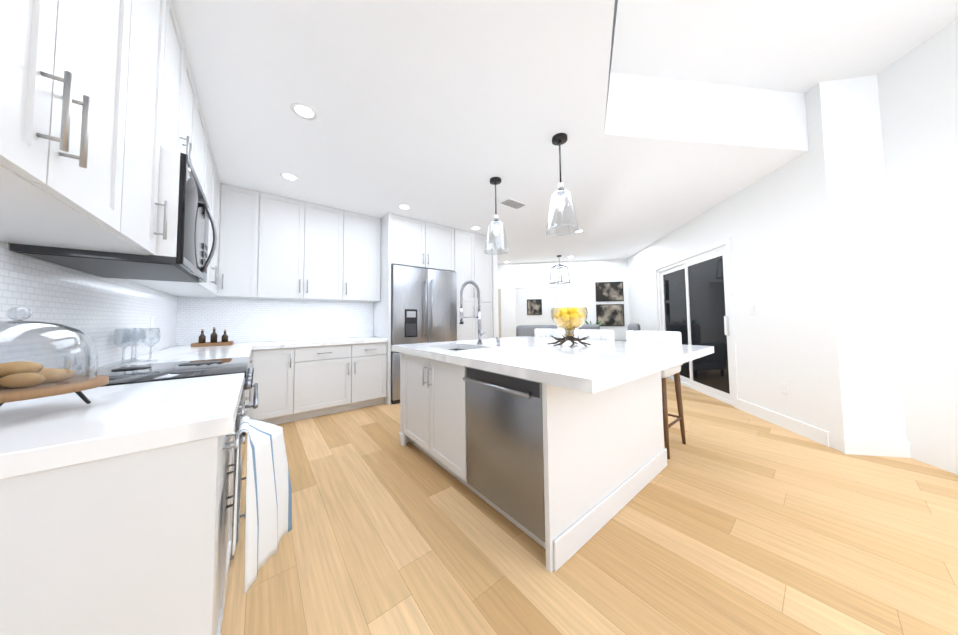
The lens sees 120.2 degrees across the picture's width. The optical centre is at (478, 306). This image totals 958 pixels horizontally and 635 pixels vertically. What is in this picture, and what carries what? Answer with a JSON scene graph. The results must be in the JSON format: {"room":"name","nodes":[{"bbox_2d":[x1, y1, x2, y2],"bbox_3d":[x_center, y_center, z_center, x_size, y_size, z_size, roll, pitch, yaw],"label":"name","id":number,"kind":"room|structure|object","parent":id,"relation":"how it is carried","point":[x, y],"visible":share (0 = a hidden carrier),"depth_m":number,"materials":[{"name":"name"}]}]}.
{"room":"kitchen","nodes":[
{"label":"kitchen","id":0,"kind":"room"},
{"bbox_2d":[0,19,957,474],"bbox_3d":[2.122,-0.342,3.383,9.946,3.300,13.342,1,-3,-39],"label":"wall","id":1,"kind":"structure","parent":0,"point":[842,233],"depth_m":2.42,"materials":[{"name":"paint"}]},
{"bbox_2d":[0,0,87,203],"bbox_3d":[-0.880,-0.906,0.271,0.356,1.267,0.714,1,-3,-39],"label":"upper cabinet","id":2,"kind":"object","parent":1,"relation":"attached to","point":[42,41],"depth_m":0.57,"materials":[{"name":"white wood"}]},
{"bbox_2d":[0,0,147,243],"bbox_3d":[-1.193,-0.884,0.661,0.356,1.267,0.515,1,-3,-39],"label":"upper cabinet","id":3,"kind":"object","parent":1,"relation":"attached to","point":[108,162],"depth_m":0.83,"materials":[{"name":"white wood"}]},
{"bbox_2d":[0,0,175,255],"bbox_3d":[-1.442,-0.867,0.973,0.356,1.267,0.511,1,-3,-39],"label":"upper cabinet","id":4,"kind":"object","parent":1,"relation":"attached to","point":[159,15],"depth_m":1.15,"materials":[{"name":"white wood"}]},
{"bbox_2d":[150,317,153,330],"bbox_3d":[-2.782,0.145,2.346,0.006,0.120,0.080,1,-3,-39],"label":"outlet","id":5,"kind":"object","parent":1,"relation":"attached to","point":[151,318],"depth_m":2.34,"materials":[{"name":"plastic"}]},
{"bbox_2d":[122,107,211,287],"bbox_3d":[-2.205,-0.815,1.926,0.356,1.267,0.630,1,-3,-39],"label":"upper cabinet","id":6,"kind":"object","parent":1,"relation":"attached to","point":[204,153],"depth_m":2.16,"materials":[{"name":"white wood"}]},
{"bbox_2d":[138,151,215,291],"bbox_3d":[-2.528,-0.793,2.331,0.356,1.267,0.634,1,-3,-39],"label":"upper cabinet","id":7,"kind":"object","parent":1,"relation":"attached to","point":[211,175],"depth_m":2.57,"materials":[{"name":"white wood"}]},
{"bbox_2d":[168,18,199,172],"bbox_3d":[-1.807,-1.092,1.438,0.356,0.767,0.766,1,-3,-39],"label":"upper cabinet","id":8,"kind":"object","parent":1,"relation":"attached to","point":[185,138],"depth_m":1.55,"materials":[{"name":"white wood"}]},
{"bbox_2d":[10,147,216,282],"bbox_3d":[-1.740,-0.441,1.455,0.491,0.525,0.752,1,-3,-39],"label":"over-the-range microwave","id":9,"kind":"object","parent":8,"relation":"attached to","point":[181,255],"visible":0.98,"depth_m":1.27,"materials":[{"name":"grey metal"}]},
{"bbox_2d":[164,166,227,295],"bbox_3d":[-2.821,-0.770,2.744,0.414,1.267,0.607,1,-3,-39],"label":"upper cabinet","id":10,"kind":"object","parent":1,"relation":"attached to","point":[220,257],"depth_m":3.05,"materials":[{"name":"white wood"}]},
{"bbox_2d":[224,185,267,298],"bbox_3d":[-2.825,-0.745,3.289,0.418,1.267,0.404,1,-3,-39],"label":"upper cabinet","id":11,"kind":"object","parent":1,"relation":"attached to","point":[247,209],"depth_m":3.21,"materials":[{"name":"white wood"}]},
{"bbox_2d":[264,194,347,301],"bbox_3d":[-2.363,-0.732,3.695,1.038,1.267,0.346,1,-3,-39],"label":"upper cabinet","id":12,"kind":"object","parent":1,"relation":"attached to","point":[308,242],"depth_m":3.57,"materials":[{"name":"white wood"}]},
{"bbox_2d":[344,211,383,303],"bbox_3d":[-1.820,-0.718,4.128,0.580,1.267,0.346,1,-3,-39],"label":"upper cabinet","id":13,"kind":"object","parent":1,"relation":"attached to","point":[365,233],"depth_m":4.04,"materials":[{"name":"white wood"}]},
{"bbox_2d":[384,212,455,271],"bbox_3d":[-1.042,-0.971,4.585,1.110,0.736,0.626,1,-3,-39],"label":"upper cabinet","id":14,"kind":"object","parent":1,"relation":"attached to","point":[410,242],"depth_m":4.27,"materials":[{"name":"white wood"}]},
{"bbox_2d":[527,299,541,314],"bbox_3d":[1.925,0.006,9.572,0.500,0.540,0.032,-1,-3,9],"label":"picture","id":15,"kind":"object","parent":1,"relation":"attached to","point":[534,306],"visible":0.96,"depth_m":9.56,"materials":[{"name":"black paper"}]},
{"bbox_2d":[595,281,623,301],"bbox_3d":[3.430,-0.403,7.251,0.680,0.510,0.032,-1,-3,9],"label":"picture","id":16,"kind":"object","parent":1,"relation":"attached to","point":[609,291],"visible":0.96,"depth_m":7.24,"materials":[{"name":"black paper"}]},
{"bbox_2d":[596,304,624,325],"bbox_3d":[3.437,0.216,7.223,0.680,0.570,0.032,-1,-3,9],"label":"picture","id":17,"kind":"object","parent":1,"relation":"attached to","point":[610,314],"visible":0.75,"depth_m":7.21,"materials":[{"name":"black paper"}]},
{"bbox_2d":[738,399,829,446],"bbox_3d":[3.229,1.215,2.999,0.798,0.130,0.721,1,-3,-39],"label":"baseboard","id":18,"kind":"structure","parent":1,"relation":"attached to","point":[818,435],"depth_m":2.86,"materials":[{"name":"white wood"}]},
{"bbox_2d":[780,382,788,394],"bbox_3d":[3.209,0.858,2.897,0.009,0.120,0.080,-1,-3,9],"label":"wall outlet","id":19,"kind":"object","parent":1,"relation":"attached to","point":[784,388],"visible":1,"depth_m":2.89,"materials":[{"name":"plastic"}]},
{"bbox_2d":[842,438,910,457],"bbox_3d":[3.333,1.182,2.316,0.310,0.130,0.342,1,-3,-39],"label":"baseboard","id":20,"kind":"structure","parent":1,"relation":"attached to","point":[876,447],"depth_m":2.31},
{"bbox_2d":[172,0,957,263],"bbox_3d":[1.975,-1.624,6.366,17.000,0.660,19.415,1,-3,-39],"label":"ceiling","id":21,"kind":"structure","parent":0,"point":[667,116],"depth_m":2.23,"materials":[{"name":"paint"}]},
{"bbox_2d":[280,173,298,180],"bbox_3d":[-2.047,-1.403,2.980,0.176,0.004,0.176,1,-3,-39],"label":"recessed light","id":22,"kind":"object","parent":21,"relation":"in","point":[289,176],"visible":1,"depth_m":2.97,"materials":[{"name":"white"}]},
{"bbox_2d":[290,102,317,119],"bbox_3d":[-1.300,-1.454,2.055,0.176,0.004,0.176,1,-3,-39],"label":"recessed light","id":23,"kind":"object","parent":21,"relation":"in","point":[304,111],"visible":1,"depth_m":2.05,"materials":[{"name":"white"}]},
{"bbox_2d":[398,204,410,209],"bbox_3d":[-1.030,-1.377,3.805,0.176,0.004,0.176,1,-3,-39],"label":"recessed light","id":24,"kind":"object","parent":21,"relation":"in","point":[404,207],"visible":1,"depth_m":3.81,"materials":[{"name":"white"}]},
{"bbox_2d":[471,226,480,229],"bbox_3d":[-0.053,-1.346,4.713,0.176,0.004,0.176,1,-3,-39],"label":"recessed light","id":25,"kind":"object","parent":21,"relation":"in","point":[475,228],"visible":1,"depth_m":4.73,"materials":[{"name":"white"}]},
{"bbox_2d":[484,177,508,254],"bbox_3d":[0.189,-1.015,3.068,0.274,0.819,0.274,1,-3,-39],"label":"pendant light","id":26,"kind":"object","parent":21,"relation":"hanging from","point":[495,181],"visible":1,"depth_m":3.04,"materials":[{"name":"clear glass"}]},
{"bbox_2d":[499,198,526,208],"bbox_3d":[0.463,-1.393,3.731,0.360,0.010,0.180,1,-3,-39],"label":"ceiling vent","id":27,"kind":"object","parent":21,"relation":"in","point":[512,203],"visible":1,"depth_m":3.71,"materials":[{"name":"grey plastic"}]},
{"bbox_2d":[550,255,569,283],"bbox_3d":[1.993,-0.928,6.830,0.355,0.687,0.355,1,-3,-39],"label":"pendant lantern","id":28,"kind":"object","parent":21,"relation":"hanging from","point":[559,274],"visible":1,"depth_m":6.82,"materials":[{"name":"black metal"}]},
{"bbox_2d":[545,133,578,235],"bbox_3d":[0.701,-1.054,2.365,0.274,0.819,0.274,1,-3,-39],"label":"pendant light","id":29,"kind":"object","parent":21,"relation":"hanging from","point":[559,139],"visible":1,"depth_m":2.34,"materials":[{"name":"clear glass"}]},
{"bbox_2d":[221,378,957,634],"bbox_3d":[1.568,1.522,6.774,17.000,0.100,18.000,1,-3,-39],"label":"floor","id":30,"kind":"structure","parent":0,"point":[728,519],"depth_m":1.40,"materials":[{"name":"brown wood"}]},
{"bbox_2d":[0,427,239,634],"bbox_3d":[-1.189,0.791,0.827,0.636,0.874,0.797,1,-3,-39],"label":"base cabinet","id":31,"kind":"object","parent":30,"relation":"on","point":[118,508],"depth_m":0.63,"materials":[{"name":"white wood"}]},
{"bbox_2d":[0,373,243,483],"bbox_3d":[-1.179,0.329,0.853,0.666,0.050,0.809,1,-3,-39],"label":"countertop","id":32,"kind":"structure","parent":31,"relation":"on","point":[38,436],"depth_m":0.72,"materials":[{"name":"white stone"}]},
{"bbox_2d":[0,307,108,406],"bbox_3d":[-1.273,0.148,0.758,0.310,0.296,0.310,1,-3,-39],"label":"cake stand","id":33,"kind":"object","parent":32,"relation":"on","point":[23,380],"visible":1,"depth_m":0.77,"materials":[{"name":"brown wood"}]},
{"bbox_2d":[75,357,257,559],"bbox_3d":[-1.637,0.797,1.470,0.706,0.931,0.752,1,-3,-39],"label":"range","id":34,"kind":"object","parent":30,"relation":"on","point":[130,374],"visible":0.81,"depth_m":1.44,"materials":[{"name":"silver metal"}]},
{"bbox_2d":[232,415,291,594],"bbox_3d":[-0.818,0.695,1.066,0.183,0.520,0.281,1,-3,-39],"label":"towel","id":35,"kind":"object","parent":34,"relation":"hanging from","point":[268,483],"depth_m":1.03,"materials":[{"name":"fabric"}]},
{"bbox_2d":[97,373,247,495],"bbox_3d":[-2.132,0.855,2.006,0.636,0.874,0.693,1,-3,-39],"label":"base cabinet","id":36,"kind":"object","parent":30,"relation":"on","point":[244,420],"depth_m":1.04,"materials":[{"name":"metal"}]},
{"bbox_2d":[248,348,303,435],"bbox_3d":[-2.492,0.920,3.327,0.492,0.874,0.617,1,-3,-39],"label":"base cabinet","id":37,"kind":"object","parent":30,"relation":"on","point":[276,373],"depth_m":3.10,"materials":[{"name":"white wood"}]},
{"bbox_2d":[102,344,251,366],"bbox_3d":[-2.506,0.420,2.513,0.666,0.050,1.913,1,-3,-39],"label":"countertop","id":38,"kind":"structure","parent":37,"relation":"on","point":[180,353],"depth_m":2.21,"materials":[{"name":"white stone"}]},
{"bbox_2d":[113,328,134,364],"bbox_3d":[-2.214,0.244,1.718,0.086,0.220,0.086,1,-3,-39],"label":"wine glass","id":39,"kind":"object","parent":38,"relation":"on","point":[115,341],"visible":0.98,"depth_m":1.72,"materials":[{"name":"clear glass"}]},
{"bbox_2d":[122,328,141,361],"bbox_3d":[-2.275,0.249,1.810,0.086,0.220,0.086,1,-3,-39],"label":"wine glass","id":40,"kind":"object","parent":38,"relation":"on","point":[140,339],"visible":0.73,"depth_m":1.81,"materials":[{"name":"clear glass"}]},
{"bbox_2d":[127,328,145,360],"bbox_3d":[-2.352,0.253,1.889,0.086,0.220,0.086,1,-3,-39],"label":"wine glass","id":41,"kind":"object","parent":38,"relation":"on","point":[137,341],"visible":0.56,"depth_m":1.89,"materials":[{"name":"clear glass"}]},
{"bbox_2d":[141,328,160,361],"bbox_3d":[-2.190,0.249,1.839,0.086,0.220,0.086,1,-3,-39],"label":"wine glass","id":42,"kind":"object","parent":38,"relation":"on","point":[144,340],"visible":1,"depth_m":1.84,"materials":[{"name":"clear glass"}]},
{"bbox_2d":[191,327,233,346],"bbox_3d":[-2.898,0.320,3.012,0.320,0.202,0.200,1,-3,-39],"label":"tray","id":43,"kind":"object","parent":38,"relation":"on","point":[202,342],"visible":1,"depth_m":2.98,"materials":[{"name":"brown wood"}]},
{"bbox_2d":[252,336,387,351],"bbox_3d":[-2.064,0.469,3.676,1.478,0.050,0.646,1,-3,-39],"label":"countertop","id":44,"kind":"structure","parent":37,"relation":"on","point":[256,346],"depth_m":3.41,"materials":[{"name":"white stone"}]},
{"bbox_2d":[300,344,355,419],"bbox_3d":[-2.101,0.930,3.640,0.742,0.874,0.617,1,-3,-39],"label":"base cabinet","id":45,"kind":"object","parent":30,"relation":"on","point":[327,375],"depth_m":3.43,"materials":[{"name":"white wood"}]},
{"bbox_2d":[356,344,387,408],"bbox_3d":[-1.697,0.941,3.962,0.529,0.874,0.617,1,-3,-39],"label":"base cabinet","id":46,"kind":"object","parent":30,"relation":"on","point":[371,359],"depth_m":3.77,"materials":[{"name":"white wood"}]},
{"bbox_2d":[391,265,456,403],"bbox_3d":[-0.976,0.405,4.457,1.086,1.975,0.737,1,-3,-39],"label":"refrigerator","id":47,"kind":"object","parent":30,"relation":"on","point":[423,305],"visible":0.56,"depth_m":4.15,"materials":[{"name":"grey metal"}]},
{"bbox_2d":[456,229,492,340],"bbox_3d":[-0.269,0.048,5.147,0.839,2.736,0.626,1,-3,-39],"label":"tall cabinet","id":48,"kind":"object","parent":30,"relation":"on","point":[472,263],"depth_m":4.91,"materials":[{"name":"white wood"}]},
{"bbox_2d":[399,352,666,572],"bbox_3d":[0.342,0.847,2.422,1.540,0.875,1.768,1,-3,-39],"label":"kitchen island","id":49,"kind":"object","parent":30,"relation":"on","point":[558,453],"depth_m":1.61,"materials":[{"name":"white wood"}]},
{"bbox_2d":[392,336,554,355],"bbox_3d":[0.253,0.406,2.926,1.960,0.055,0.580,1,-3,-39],"label":"island countertop","id":50,"kind":"structure","parent":49,"relation":"on","point":[421,349],"depth_m":2.74,"materials":[{"name":"white stone"}]},
{"bbox_2d":[459,280,485,343],"bbox_3d":[-0.059,0.052,2.695,0.275,0.638,0.125,1,-3,-39],"label":"faucet","id":51,"kind":"object","parent":50,"relation":"on","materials":[{"name":"silver metal"}]},
{"bbox_2d":[492,337,499,343],"bbox_3d":[0.156,0.319,2.572,0.085,0.088,0.028,1,-3,-39],"label":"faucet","id":52,"kind":"object","parent":50,"relation":"on","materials":[{"name":"silver metal"}]},
{"bbox_2d":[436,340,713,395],"bbox_3d":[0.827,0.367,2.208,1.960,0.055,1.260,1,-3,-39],"label":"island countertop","id":53,"kind":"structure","parent":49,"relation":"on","point":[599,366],"depth_m":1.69,"materials":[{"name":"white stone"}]},
{"bbox_2d":[547,307,590,346],"bbox_3d":[0.816,0.176,2.515,0.346,0.347,0.362,1,-3,-39],"label":"lemon bowl","id":54,"kind":"object","parent":53,"relation":"on","point":[571,318],"visible":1,"depth_m":2.45,"materials":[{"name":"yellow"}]},
{"bbox_2d":[516,325,557,336],"bbox_3d":[1.070,0.892,5.567,0.880,1.060,0.820,0,-3,-9],"label":"armchair","id":55,"kind":"object","parent":30,"relation":"on","point":[524,330],"visible":0.1,"depth_m":5.17,"materials":[{"name":"grey fabric"}]},
{"bbox_2d":[534,328,565,337],"bbox_3d":[0.836,0.811,3.588,0.453,1.046,0.480,1,-3,-39],"label":"stool","id":56,"kind":"object","parent":30,"relation":"on","point":[548,332],"visible":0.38,"depth_m":3.72,"materials":[{"name":"white fabric"}]},
{"bbox_2d":[565,324,599,336],"bbox_3d":[1.947,0.891,5.754,0.880,1.060,0.820,1,-3,-24],"label":"armchair","id":57,"kind":"object","parent":30,"relation":"on","point":[590,326],"visible":0.02,"depth_m":5.43,"materials":[{"name":"grey fabric"}]},
{"bbox_2d":[574,329,613,340],"bbox_3d":[1.223,0.784,3.104,0.453,1.046,0.480,1,-3,-39],"label":"stool","id":58,"kind":"object","parent":30,"relation":"on","point":[596,334],"visible":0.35,"depth_m":3.21,"materials":[{"name":"white fabric"}]},
{"bbox_2d":[614,323,640,341],"bbox_3d":[3.045,0.889,5.992,0.820,1.060,0.880,-2,-3,31],"label":"armchair","id":59,"kind":"object","parent":30,"relation":"on","point":[634,326],"visible":0.17,"depth_m":5.54,"materials":[{"name":"grey fabric"}]},
{"bbox_2d":[626,330,685,458],"bbox_3d":[1.610,0.758,2.621,0.453,1.046,0.480,1,-3,-39],"label":"stool","id":60,"kind":"object","parent":30,"relation":"on","point":[669,337],"visible":0.46,"depth_m":2.57,"materials":[{"name":"white fabric"}]},
{"bbox_2d":[654,237,738,408],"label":"sliding glass door","id":61,"kind":"structure","parent":0,"point":[695,299],"depth_m":4.21,"materials":[{"name":"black glass"}]}
]}

